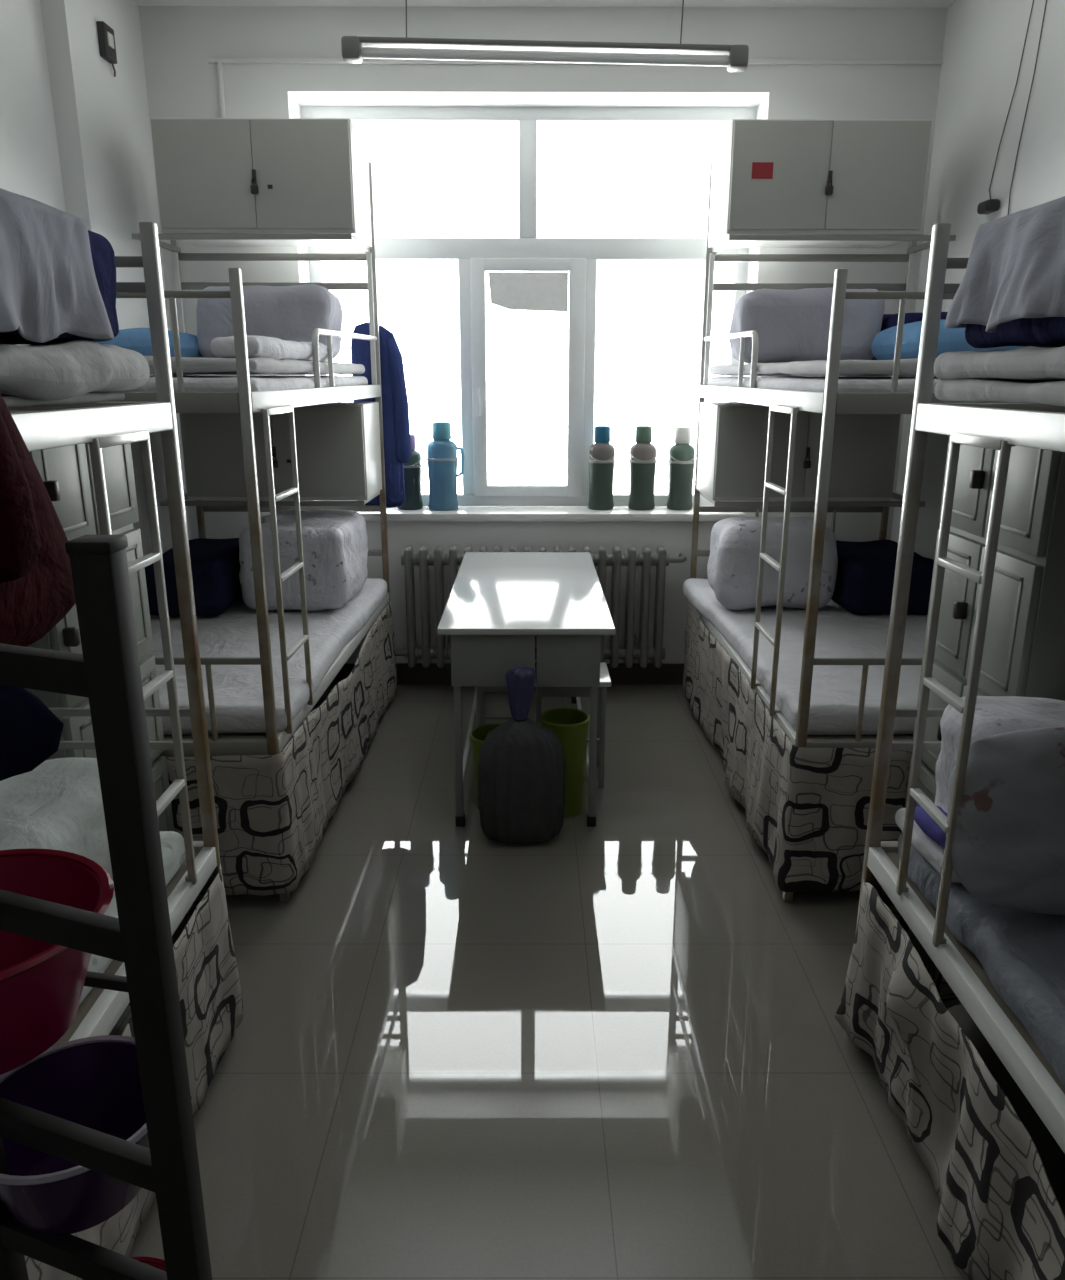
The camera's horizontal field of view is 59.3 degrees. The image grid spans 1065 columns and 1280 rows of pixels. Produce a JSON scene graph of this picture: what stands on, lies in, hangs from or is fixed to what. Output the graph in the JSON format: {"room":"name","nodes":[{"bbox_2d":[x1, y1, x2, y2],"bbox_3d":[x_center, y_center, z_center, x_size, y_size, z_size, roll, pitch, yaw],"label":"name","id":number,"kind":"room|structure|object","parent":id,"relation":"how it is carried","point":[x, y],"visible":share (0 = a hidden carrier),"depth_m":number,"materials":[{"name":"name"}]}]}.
{"room":"dormitory room","nodes":[
{"label":"dormitory room","id":0,"kind":"room"},
{"bbox_2d":[0,0,65,345],"bbox_3d":[-1.928,-0.311,1.130,0.200,3.155,7.150,0,16,0],"label":"wall","id":1,"kind":"structure","parent":0,"point":[30,167],"depth_m":3.39,"materials":[{"name":"white paint"}]},
{"bbox_2d":[96,21,116,76],"bbox_3d":[-1.724,-2.402,3.811,0.036,0.171,0.109,0,16,0],"label":"junction box","id":2,"kind":"object","parent":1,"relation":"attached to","point":[106,38],"visible":1,"depth_m":3.77,"materials":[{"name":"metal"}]},
{"bbox_2d":[107,31,113,48],"bbox_3d":[-1.709,-2.429,3.793,0.007,0.050,0.050,0,16,0],"label":"switch plate","id":3,"kind":"object","parent":2,"relation":"attached to","point":[110,34],"depth_m":3.79,"materials":[{"name":"white plastic"}]},
{"bbox_2d":[40,0,190,555],"bbox_3d":[-1.789,-1.183,4.209,0.090,3.155,0.750,0,16,0],"label":"pillar","id":4,"kind":"structure","parent":1,"relation":"attached to","point":[102,120],"depth_m":3.88,"materials":[{"name":"white paint"}]},
{"bbox_2d":[138,6,946,662],"bbox_3d":[0.000,-1.341,4.775,4.070,3.155,0.420,0,16,0],"label":"wall","id":5,"kind":"structure","parent":0,"point":[178,41],"depth_m":4.22,"materials":[{"name":"white paint"}]},
{"bbox_2d":[331,663,683,684],"bbox_3d":[0.044,0.180,4.982,3.580,0.115,0.012,0,16,0],"label":"baseboard","id":6,"kind":"structure","parent":5,"relation":"attached to","point":[668,673],"depth_m":4.98,"materials":[{"name":"tile"}]},
{"bbox_2d":[286,90,770,521],"bbox_3d":[-0.019,-1.583,4.631,2.190,1.950,0.345,0,16,0],"label":"window","id":7,"kind":"structure","parent":5,"relation":"in","point":[526,272],"depth_m":4.64,"materials":[{"name":"white plastic"}]},
{"bbox_2d":[397,434,422,509],"bbox_3d":[-0.640,-0.870,4.842,0.152,0.380,0.148,0,16,0],"label":"flask","id":8,"kind":"object","parent":7,"relation":"on","point":[413,468],"visible":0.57,"depth_m":4.81,"materials":[{"name":"green plastic"}]},
{"bbox_2d":[410,434,415,449],"bbox_3d":[-0.640,-1.017,4.804,0.086,0.076,0.086,0,16,0],"label":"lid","id":9,"kind":"object","parent":8,"relation":"on","point":[412,437],"depth_m":4.78,"materials":[{"name":"purple plastic"}]},
{"bbox_2d":[426,421,464,510],"bbox_3d":[-0.462,-0.896,4.817,0.166,0.445,0.166,15,22,43],"label":"flask","id":10,"kind":"object","parent":7,"relation":"on","point":[442,458],"visible":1,"depth_m":4.77,"materials":[{"name":"blue plastic"}]},
{"bbox_2d":[432,421,450,439],"bbox_3d":[-0.463,-1.067,4.769,0.098,0.089,0.098,0,16,0],"label":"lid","id":11,"kind":"object","parent":10,"relation":"on","point":[441,430],"depth_m":4.73,"materials":[{"name":"teal plastic"}]},
{"bbox_2d":[587,425,616,509],"bbox_3d":[0.358,-0.891,4.838,0.152,0.425,0.148,0,16,0],"label":"flask","id":12,"kind":"object","parent":7,"relation":"on","point":[602,453],"visible":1,"depth_m":4.79,"materials":[{"name":"green plastic"}]},
{"bbox_2d":[594,425,610,442],"bbox_3d":[0.358,-1.055,4.795,0.086,0.085,0.086,0,16,0],"label":"cup","id":13,"kind":"object","parent":12,"relation":"on","point":[602,433],"depth_m":4.76,"materials":[{"name":"blue plastic"}]},
{"bbox_2d":[628,425,658,509],"bbox_3d":[0.570,-0.891,4.839,0.156,0.425,0.152,0,16,0],"label":"flask","id":14,"kind":"object","parent":7,"relation":"on","point":[643,454],"visible":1,"depth_m":4.79,"materials":[{"name":"green plastic"}]},
{"bbox_2d":[635,425,651,442],"bbox_3d":[0.570,-1.055,4.795,0.088,0.085,0.088,0,16,0],"label":"cup","id":15,"kind":"object","parent":14,"relation":"on","point":[643,434],"depth_m":4.76,"materials":[{"name":"green plastic"}]},
{"bbox_2d":[667,426,695,509],"bbox_3d":[0.770,-0.888,4.840,0.152,0.420,0.148,0,16,0],"label":"flask","id":16,"kind":"object","parent":7,"relation":"on","point":[681,462],"visible":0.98,"depth_m":4.80,"materials":[{"name":"green plastic"}]},
{"bbox_2d":[674,426,690,443],"bbox_3d":[0.770,-1.050,4.797,0.086,0.084,0.086,0,16,0],"label":"cup","id":17,"kind":"object","parent":16,"relation":"on","point":[682,433],"depth_m":4.76,"materials":[{"name":"white plastic"}]},
{"bbox_2d":[396,545,686,667],"bbox_3d":[0.013,-0.175,4.796,1.534,0.620,0.174,0,16,0],"label":"radiator","id":18,"kind":"object","parent":5,"relation":"attached to","point":[423,559],"visible":0.59,"depth_m":4.71,"materials":[{"name":"grey metal"}]},
{"bbox_2d":[207,58,942,117],"bbox_3d":[0.192,-2.411,4.245,3.290,0.393,0.018,0,16,0],"label":"cable trunking","id":19,"kind":"object","parent":5,"relation":"attached to","point":[219,61],"visible":0.79,"depth_m":4.19,"materials":[{"name":"paint"}]},
{"bbox_2d":[133,0,955,7],"bbox_3d":[0.009,-1.930,0.882,4.070,0.100,7.550,0,16,0],"label":"ceiling","id":20,"kind":"structure","parent":0,"point":[360,3],"depth_m":4.10,"materials":[{"name":"white paint"}]},
{"bbox_2d":[341,0,748,71],"bbox_3d":[0.040,-2.094,2.837,1.260,0.650,0.060,0,16,0],"label":"lamp","id":21,"kind":"object","parent":20,"relation":"hanging from","point":[353,52],"visible":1,"depth_m":2.90,"materials":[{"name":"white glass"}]},
{"bbox_2d":[109,684,1064,1279],"bbox_3d":[0.005,1.202,1.770,4.070,0.100,7.550,0,16,0],"label":"floor","id":22,"kind":"structure","parent":0,"point":[616,1048],"depth_m":2.27,"materials":[{"name":"tile"}]},
{"bbox_2d":[24,443,173,831],"bbox_3d":[-1.356,0.178,2.451,0.610,1.495,0.525,0,16,0],"label":"locker","id":23,"kind":"object","parent":22,"relation":"on","point":[66,473],"visible":0.24,"depth_m":2.29,"materials":[{"name":"white wood"}]},
{"bbox_2d":[0,535,211,1279],"bbox_3d":[-0.564,0.566,1.157,0.251,1.456,0.530,-7,17,-24],"label":"rack","id":24,"kind":"object","parent":22,"relation":"on","point":[107,672],"visible":0.98,"depth_m":0.90,"materials":[{"name":"grey metal"}]},
{"bbox_2d":[0,685,63,780],"bbox_3d":[-0.579,0.080,0.956,0.202,0.146,0.064,0,16,0],"label":"hanging cloth","id":25,"kind":"object","parent":24,"relation":"hanging from","point":[30,732],"visible":0.93,"depth_m":0.94,"materials":[{"name":"fabric"}]},
{"bbox_2d":[0,848,113,1074],"bbox_3d":[-0.683,0.408,1.149,0.330,0.165,0.330,0,16,0],"label":"basin","id":26,"kind":"object","parent":24,"relation":"on","point":[42,982],"visible":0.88,"depth_m":1.14,"materials":[{"name":"plastic"}]},
{"bbox_2d":[0,1035,149,1234],"bbox_3d":[-0.554,0.612,1.139,0.237,0.125,0.237,0,16,0],"label":"basin","id":27,"kind":"object","parent":24,"relation":"on","point":[93,1082],"visible":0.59,"depth_m":1.18,"materials":[{"name":"purple plastic"}]},
{"bbox_2d":[82,1256,165,1279],"bbox_3d":[-0.554,0.951,1.261,0.181,0.105,0.181,0,16,0],"label":"basin","id":28,"kind":"object","parent":24,"relation":"on","point":[158,1263],"visible":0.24,"depth_m":1.33,"materials":[{"name":"plastic"}]},
{"bbox_2d":[8,222,236,1046],"bbox_3d":[-1.214,0.352,1.142,0.969,1.875,2.000,0,16,0],"label":"bunk bed","id":29,"kind":"object","parent":22,"relation":"on","point":[99,425],"visible":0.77,"depth_m":1.89,"materials":[{"name":"metal"}]},
{"bbox_2d":[0,394,75,646],"bbox_3d":[-0.658,-0.195,1.023,0.122,0.511,0.662,0,16,0],"label":"jacket","id":30,"kind":"object","parent":29,"relation":"hanging from","point":[37,589],"visible":0.94,"depth_m":1.19,"materials":[{"name":"red fabric"}]},
{"bbox_2d":[2,391,124,407],"bbox_3d":[-1.214,-0.199,0.844,0.849,0.020,2.039,0,16,0],"label":"mattress","id":31,"kind":"object","parent":29,"relation":"on","point":[91,397],"visible":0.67,"depth_m":1.61,"materials":[{"name":"white fabric"}]},
{"bbox_2d":[0,340,149,400],"bbox_3d":[-1.209,-0.261,0.882,0.967,0.108,2.061,0,16,0],"label":"quilt","id":32,"kind":"object","parent":31,"relation":"on","point":[65,370],"visible":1,"depth_m":1.50,"materials":[{"name":"white fabric"}]},
{"bbox_2d":[0,230,118,344],"bbox_3d":[-1.179,-0.520,1.269,0.816,0.213,1.079,0,16,0],"label":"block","id":33,"kind":"object","parent":32,"relation":"on","point":[102,252],"visible":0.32,"depth_m":1.71,"materials":[{"name":"blue fabric"}]},
{"bbox_2d":[0,188,113,342],"bbox_3d":[-1.177,-0.509,1.197,0.914,0.237,1.036,0,16,0],"label":"cloth","id":34,"kind":"object","parent":33,"relation":"on","point":[49,288],"visible":0.98,"depth_m":1.47,"materials":[{"name":"grey fabric"}]},
{"bbox_2d":[79,831,185,1004],"bbox_3d":[-1.210,0.747,1.134,0.866,0.100,2.088,0,16,0],"label":"mattress","id":35,"kind":"object","parent":29,"relation":"on","point":[172,843],"visible":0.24,"depth_m":2.02,"materials":[{"name":"white fabric"}]},
{"bbox_2d":[0,757,112,879],"bbox_3d":[-1.207,0.411,1.733,0.787,0.249,0.596,0,16,0],"label":"bedding","id":36,"kind":"object","parent":35,"relation":"on","point":[57,804],"visible":0.26,"depth_m":1.76,"materials":[{"name":"white fabric"}]},
{"bbox_2d":[24,863,243,1279],"bbox_3d":[-1.183,0.995,1.366,0.943,0.425,1.992,0,16,0],"label":"bed skirt","id":37,"kind":"object","parent":29,"relation":"hanging from","point":[208,981],"visible":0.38,"depth_m":2.06,"materials":[{"name":"fabric"}]},
{"bbox_2d":[106,162,389,901],"bbox_3d":[-1.204,-0.657,3.558,0.976,2.500,2.020,0,16,0],"label":"bunk bed","id":38,"kind":"object","parent":22,"relation":"on","point":[245,402],"visible":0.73,"depth_m":2.87,"materials":[{"name":"metal"}]},
{"bbox_2d":[121,376,367,391],"bbox_3d":[-1.202,-0.948,3.470,0.888,0.063,1.885,0,16,0],"label":"mattress","id":39,"kind":"object","parent":38,"relation":"on","point":[191,383],"visible":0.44,"depth_m":2.67,"materials":[{"name":"white fabric"}]},
{"bbox_2d":[144,356,364,374],"bbox_3d":[-1.199,-1.006,3.454,0.877,0.056,1.809,0,16,0],"label":"quilt","id":40,"kind":"object","parent":39,"relation":"on","point":[190,365],"visible":0.48,"depth_m":2.71,"materials":[{"name":"white fabric"}]},
{"bbox_2d":[96,328,203,357],"bbox_3d":[-1.477,-1.135,3.649,0.350,0.151,0.609,0,16,0],"label":"pillow","id":41,"kind":"object","parent":40,"relation":"on","point":[136,339],"visible":0.31,"depth_m":3.38,"materials":[{"name":"blue fabric"}]},
{"bbox_2d":[210,335,327,361],"bbox_3d":[-0.839,-0.961,3.104,0.158,0.076,1.003,0,16,0],"label":"folded blanket","id":42,"kind":"object","parent":40,"relation":"on","point":[257,346],"visible":0.77,"depth_m":2.75,"materials":[{"name":"white fabric"}]},
{"bbox_2d":[196,284,342,358],"bbox_3d":[-1.047,-1.262,3.746,0.542,0.298,0.334,0,16,0],"label":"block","id":43,"kind":"object","parent":40,"relation":"on","point":[292,313],"visible":0.52,"depth_m":3.60,"materials":[{"name":"white fabric"}]},
{"bbox_2d":[150,118,371,246],"bbox_3d":[-1.124,-1.925,3.971,0.795,0.425,0.455,0,16,0],"label":"storage cabinet","id":44,"kind":"object","parent":38,"relation":"on","point":[214,175],"visible":0.99,"depth_m":3.77,"materials":[{"name":"grey metal"}]},
{"bbox_2d":[148,578,387,734],"bbox_3d":[-1.179,-0.008,3.748,0.940,0.108,1.913,0,16,0],"label":"mattress","id":45,"kind":"object","parent":38,"relation":"on","point":[238,691],"visible":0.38,"depth_m":3.39,"materials":[{"name":"white fabric"}]},
{"bbox_2d":[145,538,242,616],"bbox_3d":[-1.439,-0.287,4.124,0.391,0.244,0.710,0,16,0],"label":"pillow","id":46,"kind":"object","parent":45,"relation":"on","point":[215,563],"visible":0.5,"depth_m":3.81,"materials":[{"name":"fabric"}]},
{"bbox_2d":[239,509,367,610],"bbox_3d":[-1.000,-0.365,4.168,0.476,0.375,0.644,0,16,0],"label":"quilt","id":47,"kind":"object","parent":45,"relation":"on","point":[335,547],"visible":0.78,"depth_m":3.88,"materials":[{"name":"white fabric"}]},
{"bbox_2d":[179,402,381,499],"bbox_3d":[-1.125,-0.869,4.270,0.795,0.412,0.455,0,16,0],"label":"storage cabinet","id":48,"kind":"object","parent":38,"relation":"attached to","point":[338,448],"visible":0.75,"depth_m":4.07,"materials":[{"name":"white wood"}]},
{"bbox_2d":[166,601,396,895],"bbox_3d":[-1.171,0.298,3.771,0.976,0.454,2.001,0,16,0],"label":"bed skirt","id":49,"kind":"object","parent":38,"relation":"hanging from","point":[273,812],"visible":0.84,"depth_m":2.93,"materials":[{"name":"fabric"}]},
{"bbox_2d":[351,322,410,507],"bbox_3d":[-0.732,-1.163,4.517,0.273,1.046,0.134,0,16,0],"label":"coat","id":50,"kind":"object","parent":38,"relation":"hanging from","point":[395,406],"visible":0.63,"depth_m":4.50,"materials":[{"name":"fabric"}]},
{"bbox_2d":[469,724,501,809],"bbox_3d":[-0.142,0.490,3.553,0.193,0.297,0.193,0,16,0],"label":"waste bin","id":51,"kind":"object","parent":22,"relation":"on","point":[477,736],"visible":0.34,"depth_m":3.53,"materials":[{"name":"green plastic"}]},
{"bbox_2d":[476,686,511,726],"bbox_3d":[-0.137,0.329,3.840,0.205,0.452,0.250,0,16,0],"label":"stool","id":52,"kind":"object","parent":22,"relation":"on","point":[481,717],"visible":0.12,"depth_m":3.71,"materials":[{"name":"grey metal"}]},
{"bbox_2d":[478,667,565,843],"bbox_3d":[-0.037,0.401,3.246,0.306,0.632,0.159,0,16,0],"label":"plastic bag","id":53,"kind":"object","parent":22,"relation":"on","point":[522,765],"visible":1,"depth_m":3.21,"materials":[{"name":"black plastic"}]},
{"bbox_2d":[437,552,615,826],"bbox_3d":[-0.023,0.132,3.971,0.607,0.759,1.430,0,16,0],"label":"table","id":54,"kind":"object","parent":22,"relation":"on","point":[497,605],"visible":0.92,"depth_m":3.34,"materials":[{"name":"white laminate"}]},
{"bbox_2d":[540,708,589,816],"bbox_3d":[0.120,0.461,3.514,0.187,0.375,0.187,0,16,0],"label":"waste bin","id":55,"kind":"object","parent":22,"relation":"on","point":[570,725],"visible":0.75,"depth_m":3.46,"materials":[{"name":"green plastic"}]},
{"bbox_2d":[534,662,611,787],"bbox_3d":[0.150,0.344,3.787,0.308,0.452,0.260,0,16,0],"label":"stool","id":56,"kind":"object","parent":22,"relation":"on","point":[605,681],"visible":0.52,"depth_m":3.65,"materials":[{"name":"white metal"}]},
{"bbox_2d":[690,162,1007,901],"bbox_3d":[1.260,-0.656,3.564,0.985,2.500,2.020,0,16,0],"label":"bunk bed","id":57,"kind":"object","parent":22,"relation":"on","point":[829,403],"visible":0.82,"depth_m":3.02,"materials":[{"name":"metal"}]},
{"bbox_2d":[682,599,912,891],"bbox_3d":[1.227,0.286,3.777,0.949,0.478,1.993,0,16,0],"label":"bed skirt","id":58,"kind":"object","parent":57,"relation":"hanging from","point":[807,809],"visible":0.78,"depth_m":2.89,"materials":[{"name":"fabric"}]},
{"bbox_2d":[696,402,900,500],"bbox_3d":[1.193,-0.867,4.275,0.795,0.412,0.455,0,16,0],"label":"storage cabinet","id":59,"kind":"object","parent":57,"relation":"on","point":[732,444],"visible":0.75,"depth_m":4.08,"materials":[{"name":"white wood"}]},
{"bbox_2d":[683,578,927,734],"bbox_3d":[1.230,-0.006,3.754,0.969,0.105,1.911,0,16,0],"label":"mattress","id":60,"kind":"object","parent":57,"relation":"on","point":[840,633],"visible":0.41,"depth_m":3.38,"materials":[{"name":"white fabric"}]},
{"bbox_2d":[707,516,837,609],"bbox_3d":[1.033,-0.334,4.047,0.525,0.381,0.351,0,16,0],"label":"quilt","id":61,"kind":"object","parent":60,"relation":"on","point":[733,562],"visible":0.8,"depth_m":3.90,"materials":[{"name":"white fabric"}]},
{"bbox_2d":[831,540,933,614],"bbox_3d":[1.504,-0.285,4.132,0.412,0.243,0.614,0,16,0],"label":"pillow","id":62,"kind":"object","parent":60,"relation":"on","point":[864,584],"visible":0.58,"depth_m":3.86,"materials":[{"name":"fabric"}]},
{"bbox_2d":[708,119,931,247],"bbox_3d":[1.194,-1.924,3.976,0.795,0.425,0.455,0,16,0],"label":"storage cabinet","id":63,"kind":"object","parent":57,"relation":"on","point":[769,176],"visible":0.99,"depth_m":3.78,"materials":[{"name":"grey metal"}]},
{"bbox_2d":[708,376,939,392],"bbox_3d":[1.263,-0.946,3.477,0.898,0.065,1.885,0,16,0],"label":"mattress","id":64,"kind":"object","parent":57,"relation":"on","point":[848,384],"visible":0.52,"depth_m":2.72,"materials":[{"name":"white fabric"}]},
{"bbox_2d":[710,358,935,376],"bbox_3d":[1.258,-1.002,3.460,0.890,0.054,1.811,0,16,0],"label":"quilt","id":65,"kind":"object","parent":64,"relation":"on","point":[908,367],"visible":0.59,"depth_m":2.72,"materials":[{"name":"white fabric"}]},
{"bbox_2d":[729,288,884,363],"bbox_3d":[1.098,-1.260,3.780,0.578,0.294,0.302,0,16,0],"label":"bedding","id":66,"kind":"object","parent":65,"relation":"on","point":[790,325],"visible":0.68,"depth_m":3.65,"materials":[{"name":"white fabric"}]},
{"bbox_2d":[871,312,947,359],"bbox_3d":[1.549,-1.216,3.784,0.312,0.198,0.268,0,16,0],"label":"folded blanket","id":67,"kind":"object","parent":65,"relation":"on","point":[889,320],"visible":0.13,"depth_m":3.65,"materials":[{"name":"blue fabric"}]},
{"bbox_2d":[871,319,1027,359],"bbox_3d":[1.512,-1.075,3.413,0.437,0.179,0.512,0,16,0],"label":"pillow","id":68,"kind":"object","parent":65,"relation":"on","point":[883,344],"visible":0.23,"depth_m":3.24,"materials":[{"name":"blue fabric"}]},
{"bbox_2d":[855,223,1064,1153],"bbox_3d":[1.265,0.354,1.147,0.969,1.875,2.000,0,16,0],"label":"bunk bed","id":69,"kind":"object","parent":22,"relation":"on","point":[1000,427],"visible":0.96,"depth_m":1.81,"materials":[{"name":"metal"}]},
{"bbox_2d":[834,878,1064,1279],"bbox_3d":[1.219,0.996,1.372,0.970,0.428,1.994,0,16,0],"label":"bed skirt","id":70,"kind":"object","parent":69,"relation":"hanging from","point":[1001,1217],"visible":0.7,"depth_m":1.76,"materials":[{"name":"fabric"}]},
{"bbox_2d":[898,833,1064,1087],"bbox_3d":[1.255,0.750,1.139,0.887,0.116,2.105,0,16,0],"label":"mattress","id":71,"kind":"object","parent":69,"relation":"on","point":[1021,954],"visible":0.56,"depth_m":1.69,"materials":[{"name":"grey fabric"}]},
{"bbox_2d":[895,808,960,882],"bbox_3d":[0.850,0.434,1.997,0.066,0.053,0.277,0,16,0],"label":"folded blanket","id":72,"kind":"object","parent":71,"relation":"on","point":[928,848],"visible":0.35,"depth_m":1.96,"materials":[{"name":"white fabric"}]},
{"bbox_2d":[914,805,947,845],"bbox_3d":[0.849,0.389,1.959,0.069,0.053,0.133,0,16,0],"label":"folded blanket","id":73,"kind":"object","parent":72,"relation":"on","point":[924,821],"visible":0.47,"depth_m":1.94,"materials":[{"name":"fabric"}]},
{"bbox_2d":[934,696,1064,813],"bbox_3d":[1.284,0.297,1.980,0.819,0.328,0.265,0,16,0],"label":"folded blanket","id":74,"kind":"object","parent":71,"relation":"on","point":[993,715],"visible":0.35,"depth_m":1.96,"materials":[{"name":"white fabric"}]},
{"bbox_2d":[946,726,1064,914],"bbox_3d":[1.120,0.341,1.764,0.670,0.350,0.199,0,16,0],"label":"quilt","id":75,"kind":"object","parent":71,"relation":"on","point":[1008,848],"visible":0.94,"depth_m":1.72,"materials":[{"name":"grey fabric"}]},
{"bbox_2d":[934,379,1064,406],"bbox_3d":[1.242,-0.215,0.869,0.892,0.056,2.100,0,16,0],"label":"mattress","id":76,"kind":"object","parent":69,"relation":"on","point":[958,390],"visible":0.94,"depth_m":1.62,"materials":[{"name":"white fabric"}]},
{"bbox_2d":[934,346,1064,381],"bbox_3d":[1.240,-0.261,0.861,0.902,0.068,2.103,0,16,0],"label":"quilt","id":77,"kind":"object","parent":76,"relation":"on","point":[1047,364],"visible":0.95,"depth_m":1.59,"materials":[{"name":"white fabric"}]},
{"bbox_2d":[965,317,1064,347],"bbox_3d":[1.232,-0.557,1.395,0.794,0.229,0.886,0,16,0],"label":"folded blanket","id":78,"kind":"object","parent":77,"relation":"on","point":[1044,331],"visible":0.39,"depth_m":1.63,"materials":[{"name":"blue fabric"}]},
{"bbox_2d":[945,196,1064,331],"bbox_3d":[1.231,-0.576,1.366,0.915,0.223,0.963,0,16,0],"label":"cloth","id":79,"kind":"object","parent":78,"relation":"on","point":[1015,269],"visible":0.95,"depth_m":1.55,"materials":[{"name":"grey fabric"}]},
{"bbox_2d":[902,436,1064,832],"bbox_3d":[1.394,0.181,2.455,0.610,1.495,0.530,0,16,0],"label":"locker","id":80,"kind":"object","parent":22,"relation":"on","point":[1023,655],"visible":0.28,"depth_m":2.20,"materials":[{"name":"white wood"}]},
{"bbox_2d":[891,0,1064,559],"bbox_3d":[1.942,-0.308,1.138,0.200,3.155,7.150,0,16,0],"label":"wall","id":81,"kind":"structure","parent":0,"point":[984,40],"depth_m":3.81,"materials":[{"name":"white paint"}]},
{"bbox_2d":[977,199,999,213],"bbox_3d":[1.810,-1.719,3.715,0.054,0.045,0.100,0,16,0],"label":"plug","id":82,"kind":"object","parent":81,"relation":"attached to","point":[989,206],"visible":1,"depth_m":3.68,"materials":[{"name":"black plastic"}]},
{"bbox_2d":[989,0,1033,198],"bbox_3d":[1.833,-2.146,3.527,0.004,0.902,0.254,0,16,0],"label":"wire","id":83,"kind":"object","parent":81,"relation":"attached to","point":[1033,0],"visible":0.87,"depth_m":3.57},
{"bbox_2d":[1008,0,1046,214],"bbox_3d":[1.833,-1.874,3.464,0.004,1.391,0.164,0,16,0],"label":"wire","id":84,"kind":"object","parent":81,"relation":"attached to","point":[1046,0],"visible":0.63,"depth_m":3.47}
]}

